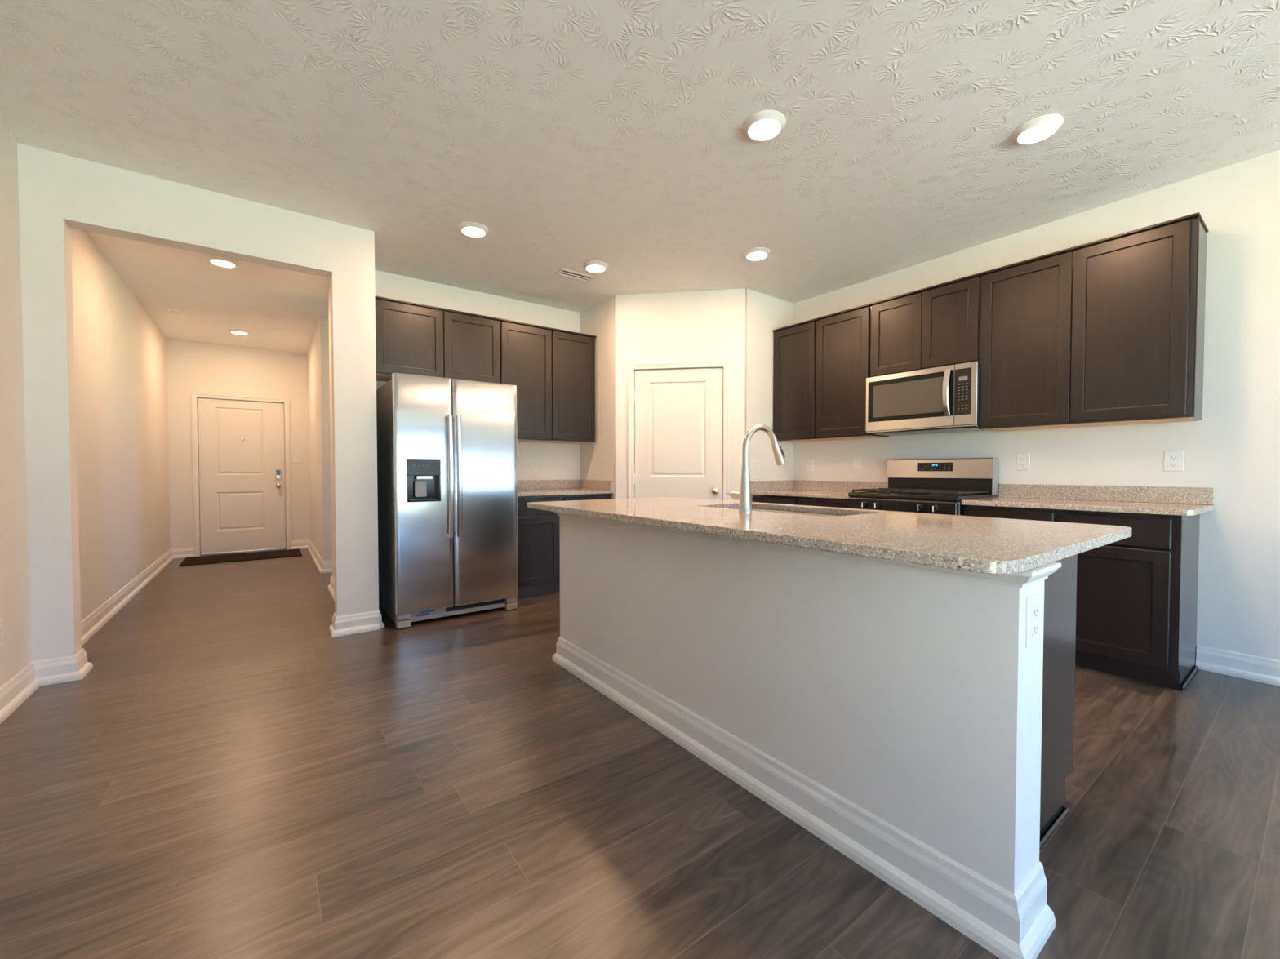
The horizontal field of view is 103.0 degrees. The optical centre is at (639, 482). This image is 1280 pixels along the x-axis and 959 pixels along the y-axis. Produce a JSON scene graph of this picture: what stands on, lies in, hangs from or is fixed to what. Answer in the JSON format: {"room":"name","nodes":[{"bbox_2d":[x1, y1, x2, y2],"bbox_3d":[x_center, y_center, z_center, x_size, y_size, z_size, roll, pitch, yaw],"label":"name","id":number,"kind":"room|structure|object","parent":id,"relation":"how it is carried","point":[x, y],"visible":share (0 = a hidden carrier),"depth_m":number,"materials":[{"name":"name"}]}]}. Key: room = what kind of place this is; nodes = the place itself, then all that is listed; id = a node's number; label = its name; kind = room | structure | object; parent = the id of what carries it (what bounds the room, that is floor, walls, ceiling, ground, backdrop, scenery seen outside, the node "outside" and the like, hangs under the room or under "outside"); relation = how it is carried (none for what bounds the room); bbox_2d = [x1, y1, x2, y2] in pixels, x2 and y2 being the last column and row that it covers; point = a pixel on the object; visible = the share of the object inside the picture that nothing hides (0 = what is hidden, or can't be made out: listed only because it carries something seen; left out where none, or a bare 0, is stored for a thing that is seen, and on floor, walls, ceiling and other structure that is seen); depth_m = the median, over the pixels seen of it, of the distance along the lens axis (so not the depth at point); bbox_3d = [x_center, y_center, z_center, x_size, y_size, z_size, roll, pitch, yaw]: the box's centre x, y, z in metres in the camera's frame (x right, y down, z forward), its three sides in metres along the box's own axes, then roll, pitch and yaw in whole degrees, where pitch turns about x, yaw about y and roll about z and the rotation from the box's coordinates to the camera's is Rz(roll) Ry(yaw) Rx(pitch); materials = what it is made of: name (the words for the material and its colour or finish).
{"room":"kitchen","nodes":[
{"label":"kitchen","id":0,"kind":"room"},
{"bbox_2d":[0,120,170,687],"bbox_3d":[-2.455,-0.304,1.577,0.120,2.743,11.697,-1,2,-36],"label":"wall","id":1,"kind":"structure","parent":0,"point":[120,353],"depth_m":3.63,"materials":[{"name":"white paint"}]},
{"bbox_2d":[0,619,3,645],"bbox_3d":[-2.877,0.681,2.285,0.008,0.116,0.074,-1,2,-36],"label":"wall outlet","id":2,"kind":"object","parent":1,"relation":"attached to","point":[1,620],"visible":1,"depth_m":2.30,"materials":[{"name":"white plastic"}]},
{"bbox_2d":[0,546,194,724],"bbox_3d":[-2.353,1.001,1.757,0.223,0.125,11.577,-1,2,-36],"label":"baseboard","id":3,"kind":"structure","parent":1,"relation":"attached to","point":[36,674],"depth_m":2.69,"materials":[{"name":"white paint"}]},
{"bbox_2d":[17,142,378,661],"bbox_3d":[-2.507,-0.340,3.105,1.602,2.743,0.130,-1,2,-36],"label":"wall","id":4,"kind":"structure","parent":0,"point":[59,193],"depth_m":2.79,"materials":[{"name":"white paint"}]},
{"bbox_2d":[165,337,310,548],"bbox_3d":[-5.256,-0.428,6.848,1.593,2.743,0.120,-1,2,-36],"label":"wall","id":5,"kind":"structure","parent":0,"point":[192,366],"depth_m":6.62,"materials":[{"name":"white paint"}]},
{"bbox_2d":[191,392,291,556],"bbox_3d":[-5.292,-0.101,6.801,1.024,2.092,0.107,-1,2,-36],"label":"trim","id":6,"kind":"structure","parent":5,"relation":"attached to","point":[194,396],"depth_m":6.56,"materials":[{"name":"white paint"}]},
{"bbox_2d":[197,397,286,556],"bbox_3d":[-5.282,-0.085,6.788,0.970,2.060,0.158,-1,2,-36],"label":"door","id":7,"kind":"structure","parent":5,"relation":"in","point":[242,475],"depth_m":6.77,"materials":[{"name":"white paint"}]},
{"bbox_2d":[291,539,332,573],"bbox_3d":[-3.025,0.876,7.081,2.938,0.125,2.191,-1,2,-36],"label":"baseboard","id":8,"kind":"structure","parent":5,"relation":"attached to","point":[322,566],"depth_m":6.26,"materials":[{"name":"white paint"}]},
{"bbox_2d":[306,286,334,578],"bbox_3d":[-3.291,-0.395,5.412,0.139,2.743,4.520,-1,2,-36],"label":"wall","id":9,"kind":"structure","parent":0,"point":[319,353],"depth_m":5.51,"materials":[{"name":"white paint"}]},
{"bbox_2d":[327,575,384,637],"bbox_3d":[-2.395,0.945,4.124,0.320,0.125,1.661,-1,2,-36],"label":"baseboard","id":10,"kind":"structure","parent":9,"relation":"attached to","point":[349,624],"depth_m":3.47,"materials":[{"name":"white paint"}]},
{"bbox_2d":[374,270,580,480],"bbox_3d":[-0.856,-0.390,5.234,3.580,2.743,0.120,-1,2,-36],"label":"wall","id":11,"kind":"structure","parent":0,"point":[556,461],"depth_m":4.90,"materials":[{"name":"white paint"}]},
{"bbox_2d":[374,295,500,383],"bbox_3d":[-1.734,-1.131,4.277,1.037,0.586,0.354,-1,2,-36],"label":"upper cabinet","id":12,"kind":"object","parent":11,"relation":"attached to","point":[411,338],"visible":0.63,"depth_m":4.12,"materials":[{"name":"black laminate"}]},
{"bbox_2d":[530,459,537,471],"bbox_3d":[-1.042,-0.166,5.023,0.074,0.116,0.008,-1,2,-36],"label":"wall outlet","id":13,"kind":"object","parent":11,"relation":"attached to","point":[534,463],"visible":1,"depth_m":5.02,"materials":[{"name":"white plastic"}]},
{"bbox_2d":[499,319,596,444],"bbox_3d":[-0.923,-0.914,4.877,0.970,1.048,0.354,-1,2,-36],"label":"upper cabinet","id":14,"kind":"object","parent":11,"relation":"attached to","point":[552,370],"visible":0.88,"depth_m":4.74,"materials":[{"name":"black laminate"}]},
{"bbox_2d":[517,480,579,489],"bbox_3d":[-1.026,0.025,5.032,0.966,0.093,0.020,-1,2,-36],"label":"backsplash","id":15,"kind":"structure","parent":11,"relation":"attached to","point":[522,484],"depth_m":5.09,"materials":[{"name":"stone"}]},
{"bbox_2d":[579,295,615,498],"bbox_3d":[-0.395,-0.387,5.100,0.100,2.743,0.643,-1,2,-36],"label":"wall","id":16,"kind":"structure","parent":0,"point":[597,459],"depth_m":4.96,"materials":[{"name":"white paint"}]},
{"bbox_2d":[579,480,612,490],"bbox_3d":[-0.452,0.023,5.084,0.020,0.093,0.614,-1,2,-36],"label":"backsplash","id":17,"kind":"structure","parent":16,"relation":"attached to","point":[584,484],"depth_m":5.04,"materials":[{"name":"stone"}]},
{"bbox_2d":[0,548,1279,958],"bbox_3d":[-0.352,1.069,3.224,5.482,0.080,11.877,-1,2,-36],"label":"floor","id":18,"kind":"structure","parent":0,"point":[228,775],"depth_m":1.62,"materials":[{"name":"plastic"}]},
{"bbox_2d":[178,549,302,566],"bbox_3d":[-5.026,0.946,6.476,1.187,0.011,0.650,-1,2,-36],"label":"doormat","id":19,"kind":"object","parent":18,"relation":"on","point":[291,553],"visible":1,"depth_m":6.42,"materials":[{"name":"black fabric"}]},
{"bbox_2d":[376,373,518,628],"bbox_3d":[-1.538,0.120,4.049,0.888,1.766,0.864,-1,2,-36],"label":"refrigerator","id":20,"kind":"object","parent":18,"relation":"on","point":[447,447],"visible":1,"depth_m":3.72,"materials":[{"name":"grey metal"}]},
{"bbox_2d":[516,493,610,598],"bbox_3d":[-0.842,0.549,4.813,0.984,0.884,0.608,-1,2,-36],"label":"base cabinet","id":21,"kind":"object","parent":18,"relation":"on","point":[538,530],"visible":0.34,"depth_m":4.43,"materials":[{"name":"black laminate"}]},
{"bbox_2d":[517,480,613,496],"bbox_3d":[-0.837,0.045,4.793,0.987,0.123,0.629,-1,2,-36],"label":"countertop","id":22,"kind":"structure","parent":21,"relation":"on","point":[525,487],"depth_m":4.97,"materials":[{"name":"stone"}]},
{"bbox_2d":[752,494,848,515],"bbox_3d":[1.560,0.557,4.469,0.608,0.884,0.985,-1,2,-36],"label":"base cabinet","id":23,"kind":"object","parent":18,"relation":"on","point":[810,501],"visible":0.1,"depth_m":4.24,"materials":[{"name":"black laminate"}]},
{"bbox_2d":[750,480,888,498],"bbox_3d":[1.555,0.053,4.452,0.624,0.123,0.990,-1,2,-36],"label":"countertop","id":24,"kind":"structure","parent":23,"relation":"on","point":[800,488],"depth_m":4.62,"materials":[{"name":"stone"}]},
{"bbox_2d":[847,457,998,515],"bbox_3d":[2.024,0.404,3.712,0.705,1.166,0.760,-1,2,-36],"label":"gas range","id":25,"kind":"object","parent":18,"relation":"on","point":[923,486],"visible":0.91,"depth_m":3.69,"materials":[{"name":"silver metal"}]},
{"bbox_2d":[848,491,991,502],"bbox_3d":[2.019,0.097,3.703,0.560,0.031,0.756,-1,2,-36],"label":"cooktop","id":26,"kind":"object","parent":25,"relation":"in","point":[882,496],"depth_m":3.52,"materials":[{"name":"black metal"}]},
{"bbox_2d":[1039,554,1077,839],"bbox_3d":[1.013,0.621,1.757,0.648,0.884,0.620,-1,2,-36],"label":"base cabinet","id":27,"kind":"object","parent":18,"relation":"on","point":[1060,586],"visible":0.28,"depth_m":1.58,"materials":[{"name":"black laminate"}]},
{"bbox_2d":[963,505,1199,690],"bbox_3d":[2.593,0.591,3.059,0.608,0.884,0.968,-1,2,-36],"label":"base cabinet","id":28,"kind":"object","parent":18,"relation":"on","point":[1136,604],"visible":0.42,"depth_m":2.65,"materials":[{"name":"black laminate"}]},
{"bbox_2d":[961,484,1214,515],"bbox_3d":[2.603,0.087,3.022,0.624,0.123,1.019,-1,2,-36],"label":"countertop","id":29,"kind":"structure","parent":28,"relation":"on","point":[1180,501],"depth_m":3.01,"materials":[{"name":"stone"}]},
{"bbox_3d":[0.557,0.606,2.380,0.648,0.884,0.920,-1,2,-36],"label":"cabinet","id":30,"kind":"object","parent":18,"relation":"on","visible":0},
{"bbox_2d":[527,497,1132,574],"bbox_3d":[0.489,0.149,2.355,1.123,0.030,2.431,-1,2,-36],"label":"countertop","id":31,"kind":"structure","parent":30,"relation":"on","point":[979,544],"depth_m":1.63,"materials":[{"name":"stone"}]},
{"bbox_2d":[724,424,785,512],"bbox_3d":[0.548,-0.069,2.406,0.299,0.403,0.146,-1,2,-36],"label":"kitchen faucet","id":32,"kind":"object","parent":31,"relation":"on","point":[744,495],"visible":1,"depth_m":2.29,"materials":[{"name":"silver metal"}]},
{"bbox_2d":[733,508,841,516],"bbox_3d":[0.698,0.258,2.523,0.426,0.194,0.841,-1,2,-36],"label":"sink","id":33,"kind":"object","parent":31,"relation":"in","point":[753,509],"visible":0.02,"depth_m":2.70,"materials":[{"name":"silver metal"}]},
{"bbox_2d":[0,0,1279,353],"bbox_3d":[-0.352,-1.764,3.158,5.482,0.100,11.877,-1,2,-36],"label":"ceiling","id":34,"kind":"structure","parent":0,"point":[576,132],"depth_m":2.36,"materials":[{"name":"white paint"}]},
{"bbox_2d":[164,307,181,314],"bbox_3d":[-4.765,-1.743,5.197,0.124,0.037,0.124,-1,2,-36],"label":"smoke detector","id":35,"kind":"object","parent":34,"relation":"attached to","point":[172,311],"visible":1,"depth_m":5.16,"materials":[{"name":"white plastic"}]},
{"bbox_2d":[206,254,239,267],"bbox_3d":[-3.255,-1.718,3.973,0.196,0.030,0.196,-1,2,-36],"label":"recessed light","id":36,"kind":"object","parent":34,"relation":"in","point":[220,261],"visible":0.98,"depth_m":3.94,"materials":[{"name":"white paint"}]},
{"bbox_2d":[228,328,249,334],"bbox_3d":[-4.707,-1.765,5.983,0.196,0.030,0.196,-1,2,-36],"label":"recessed light","id":37,"kind":"object","parent":34,"relation":"in","point":[238,331],"visible":1,"depth_m":5.94,"materials":[{"name":"white paint"}]},
{"bbox_2d":[457,221,488,237],"bbox_3d":[-1.127,-1.706,3.449,0.196,0.030,0.196,-1,2,-36],"label":"recessed light","id":38,"kind":"object","parent":34,"relation":"in","point":[470,228],"visible":1,"depth_m":3.41,"materials":[{"name":"white paint"}]},
{"bbox_2d":[555,268,594,282],"bbox_3d":[-0.547,-1.735,4.274,0.305,0.010,0.135,-1,2,-36],"label":"ceiling vent","id":39,"kind":"object","parent":34,"relation":"in","point":[564,273],"visible":1,"depth_m":4.26,"materials":[{"name":"white metal"}]},
{"bbox_2d":[583,260,608,272],"bbox_3d":[-0.356,-1.720,4.076,0.196,0.030,0.196,-1,2,-36],"label":"recessed light","id":40,"kind":"object","parent":34,"relation":"in","point":[593,266],"visible":1,"depth_m":4.03,"materials":[{"name":"white paint"}]},
{"bbox_2d":[743,247,770,260],"bbox_3d":[0.881,-1.715,3.835,0.196,0.030,0.196,-1,2,-36],"label":"recessed light","id":41,"kind":"object","parent":34,"relation":"in","point":[755,253],"visible":1,"depth_m":3.79,"materials":[{"name":"white paint"}]},
{"bbox_2d":[743,110,786,140],"bbox_3d":[0.590,-1.681,2.414,0.196,0.030,0.196,-1,2,-36],"label":"recessed light","id":42,"kind":"object","parent":34,"relation":"in","point":[764,125],"visible":1,"depth_m":2.38,"materials":[{"name":"white paint"}]},
{"bbox_2d":[1012,114,1063,144],"bbox_3d":[1.903,-1.682,2.440,0.196,0.030,0.196,-1,2,-36],"label":"recessed light","id":43,"kind":"object","parent":34,"relation":"in","point":[1039,128],"visible":1,"depth_m":2.41,"materials":[{"name":"white paint"}]},
{"bbox_2d":[614,288,745,501],"bbox_3d":[0.365,-0.379,4.753,1.195,2.743,0.100,0,1,9],"label":"wall","id":44,"kind":"structure","parent":0,"point":[709,325],"depth_m":4.67,"materials":[{"name":"white paint"}]},
{"bbox_2d":[634,367,723,500],"bbox_3d":[0.345,-0.032,4.708,0.827,2.028,0.105,0,1,9],"label":"door","id":45,"kind":"structure","parent":44,"relation":"in","point":[678,412],"depth_m":4.72,"materials":[{"name":"white paint"}]},
{"bbox_2d":[627,360,729,500],"bbox_3d":[0.358,-0.058,4.748,0.935,2.102,0.107,0,1,9],"label":"trim","id":46,"kind":"structure","parent":44,"relation":"attached to","point":[632,367],"depth_m":4.68,"materials":[{"name":"white paint"}]},
{"bbox_2d":[744,288,794,502],"bbox_3d":[1.210,-0.382,4.866,0.682,2.743,0.100,-1,2,-36],"label":"wall","id":47,"kind":"structure","parent":0,"point":[764,313],"depth_m":4.75,"materials":[{"name":"white paint"}]},
{"bbox_2d":[754,459,759,471],"bbox_3d":[1.084,-0.157,4.712,0.074,0.116,0.008,-1,2,-36],"label":"wall outlet","id":48,"kind":"object","parent":47,"relation":"attached to","point":[757,462],"visible":1,"depth_m":4.71,"materials":[{"name":"white plastic"}]},
{"bbox_2d":[750,480,793,491],"bbox_3d":[1.268,0.029,4.843,0.624,0.093,0.020,-1,2,-36],"label":"backsplash","id":49,"kind":"structure","parent":47,"relation":"attached to","point":[755,486],"depth_m":4.82,"materials":[{"name":"stone"}]},
{"bbox_2d":[559,515,1044,893],"bbox_3d":[0.260,0.613,2.095,0.166,0.884,2.222,-1,2,-36],"label":"wall","id":50,"kind":"structure","parent":0,"point":[913,698],"depth_m":1.48,"materials":[{"name":"white paint"}]},
{"bbox_2d":[551,636,1055,958],"bbox_3d":[0.247,0.985,2.093,0.200,0.141,2.290,-1,2,-36],"label":"baseboard","id":51,"kind":"structure","parent":50,"relation":"attached to","point":[1008,925],"depth_m":1.44,"materials":[{"name":"white paint"}]},
{"bbox_2d":[554,511,1061,588],"bbox_3d":[0.247,0.192,2.075,0.198,0.042,2.286,-1,2,-36],"label":"trim","id":52,"kind":"structure","parent":50,"relation":"attached to","point":[1024,579],"depth_m":1.39,"materials":[{"name":"white paint"}]},
{"bbox_2d":[1025,593,1039,648],"bbox_3d":[0.917,0.321,1.186,0.074,0.116,0.008,-1,2,-36],"label":"wall outlet","id":53,"kind":"object","parent":50,"relation":"attached to","point":[1033,602],"visible":1,"depth_m":1.18,"materials":[{"name":"white plastic"}]},
{"bbox_2d":[1031,622,1038,635],"bbox_3d":[0.919,0.341,1.184,0.034,0.028,0.003,-1,2,-36],"label":"receptacle","id":54,"kind":"object","parent":53,"relation":"attached to","point":[1034,625],"depth_m":1.18,"materials":[{"name":"grey plastic"}]},
{"bbox_2d":[1032,605,1038,618],"bbox_3d":[0.919,0.301,1.183,0.034,0.028,0.003,-1,2,-36],"label":"receptacle","id":55,"kind":"object","parent":53,"relation":"attached to","point":[1035,608],"depth_m":1.18,"materials":[{"name":"grey plastic"}]},
{"bbox_2d":[1039,807,1070,850],"bbox_3d":[1.174,1.060,1.493,0.521,0.018,0.012,-1,2,-36],"label":"trim","id":56,"kind":"structure","parent":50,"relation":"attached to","point":[1064,814],"depth_m":1.55,"materials":[{"name":"black laminate"}]},
{"bbox_2d":[722,149,1279,660],"bbox_3d":[2.904,-0.343,3.232,0.120,2.743,7.795,-1,2,-36],"label":"wall","id":57,"kind":"structure","parent":0,"point":[1234,450],"depth_m":2.81,"materials":[{"name":"white paint"}]},
{"bbox_2d":[806,458,813,471],"bbox_3d":[1.625,-0.165,4.873,0.008,0.116,0.074,-1,2,-36],"label":"wall outlet","id":58,"kind":"object","parent":57,"relation":"attached to","point":[809,461],"visible":1,"depth_m":4.87,"materials":[{"name":"white plastic"}]},
{"bbox_2d":[773,303,888,442],"bbox_3d":[1.665,-0.905,4.528,0.328,1.048,0.957,-1,2,-36],"label":"upper cabinet","id":59,"kind":"object","parent":57,"relation":"attached to","point":[822,365],"visible":0.87,"depth_m":4.39,"materials":[{"name":"black laminate"}]},
{"bbox_2d":[793,480,888,492],"bbox_3d":[1.805,0.034,4.622,0.020,0.093,0.969,-1,2,-36],"label":"backsplash","id":60,"kind":"structure","parent":57,"relation":"attached to","point":[831,486],"depth_m":4.62,"materials":[{"name":"stone"}]},
{"bbox_2d":[853,457,861,470],"bbox_3d":[1.908,-0.166,4.485,0.010,0.116,0.074,-1,2,-36],"label":"light switch","id":61,"kind":"object","parent":57,"relation":"attached to","point":[856,460],"visible":1,"depth_m":4.48,"materials":[{"name":"white plastic"}]},
{"bbox_2d":[869,273,981,377],"bbox_3d":[2.177,-1.118,3.824,0.328,0.589,0.770,-1,2,-36],"label":"upper cabinet","id":62,"kind":"object","parent":57,"relation":"attached to","point":[939,325],"visible":0.87,"depth_m":3.68,"materials":[{"name":"black laminate"}]},
{"bbox_2d":[865,360,985,435],"bbox_3d":[2.140,-0.595,3.799,0.432,0.447,0.780,-1,2,-36],"label":"microwave","id":63,"kind":"object","parent":62,"relation":"attached to","point":[945,398],"visible":1,"depth_m":3.67,"materials":[{"name":"silver metal"}]},
{"bbox_2d":[1016,453,1029,471],"bbox_3d":[2.632,-0.139,3.500,0.008,0.116,0.074,-1,2,-36],"label":"wall outlet","id":64,"kind":"object","parent":57,"relation":"attached to","point":[1022,460],"visible":1,"depth_m":3.50,"materials":[{"name":"white plastic"}]},
{"bbox_2d":[1019,462,1025,466],"bbox_3d":[2.630,-0.119,3.499,0.003,0.028,0.034,-1,2,-36],"label":"receptacle","id":65,"kind":"object","parent":64,"relation":"attached to","point":[1021,464],"depth_m":3.50,"materials":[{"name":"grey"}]},
{"bbox_2d":[1019,457,1026,461],"bbox_3d":[2.630,-0.159,3.498,0.003,0.028,0.034,-1,2,-36],"label":"receptacle","id":66,"kind":"object","parent":64,"relation":"attached to","point":[1021,459],"depth_m":3.50,"materials":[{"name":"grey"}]},
{"bbox_2d":[978,212,1208,431],"bbox_3d":[2.700,-0.872,3.116,0.328,1.048,0.996,-1,2,-36],"label":"upper cabinet","id":67,"kind":"object","parent":57,"relation":"attached to","point":[1108,331],"visible":1,"depth_m":2.93,"materials":[{"name":"black laminate"}]},
{"bbox_2d":[998,484,1214,505],"bbox_3d":[2.846,0.068,3.201,0.020,0.093,1.017,-1,2,-36],"label":"backsplash","id":68,"kind":"structure","parent":57,"relation":"attached to","point":[1189,495],"depth_m":3.12,"materials":[{"name":"stone"}]},
{"bbox_2d":[1163,450,1184,471],"bbox_3d":[3.058,-0.121,2.917,0.008,0.116,0.080,-1,2,-36],"label":"wall outlet","id":69,"kind":"object","parent":57,"relation":"attached to","point":[1173,460],"visible":1,"depth_m":2.91,"materials":[{"name":"white plastic"}]},
{"bbox_2d":[1168,462,1177,466],"bbox_3d":[3.056,-0.101,2.916,0.003,0.028,0.034,-1,2,-36],"label":"receptacle","id":70,"kind":"object","parent":69,"relation":"attached to","point":[1171,464],"depth_m":2.92,"materials":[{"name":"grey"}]},
{"bbox_2d":[1169,455,1177,460],"bbox_3d":[3.056,-0.141,2.915,0.003,0.028,0.034,-1,2,-36],"label":"receptacle","id":71,"kind":"object","parent":69,"relation":"attached to","point":[1171,457],"depth_m":2.91,"materials":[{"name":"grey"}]},
{"bbox_2d":[1180,666,1198,690],"bbox_3d":[2.912,1.033,2.696,0.476,0.016,0.012,-1,2,-36],"label":"trim","id":72,"kind":"structure","parent":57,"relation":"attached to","point":[1188,678],"depth_m":2.67,"materials":[{"name":"black laminate"}]},
{"bbox_2d":[1195,644,1279,686],"bbox_3d":[4.123,1.008,1.458,0.047,0.125,3.440,-1,2,-36],"label":"baseboard","id":73,"kind":"structure","parent":57,"relation":"attached to","point":[1253,668],"depth_m":2.72,"materials":[{"name":"white paint"}]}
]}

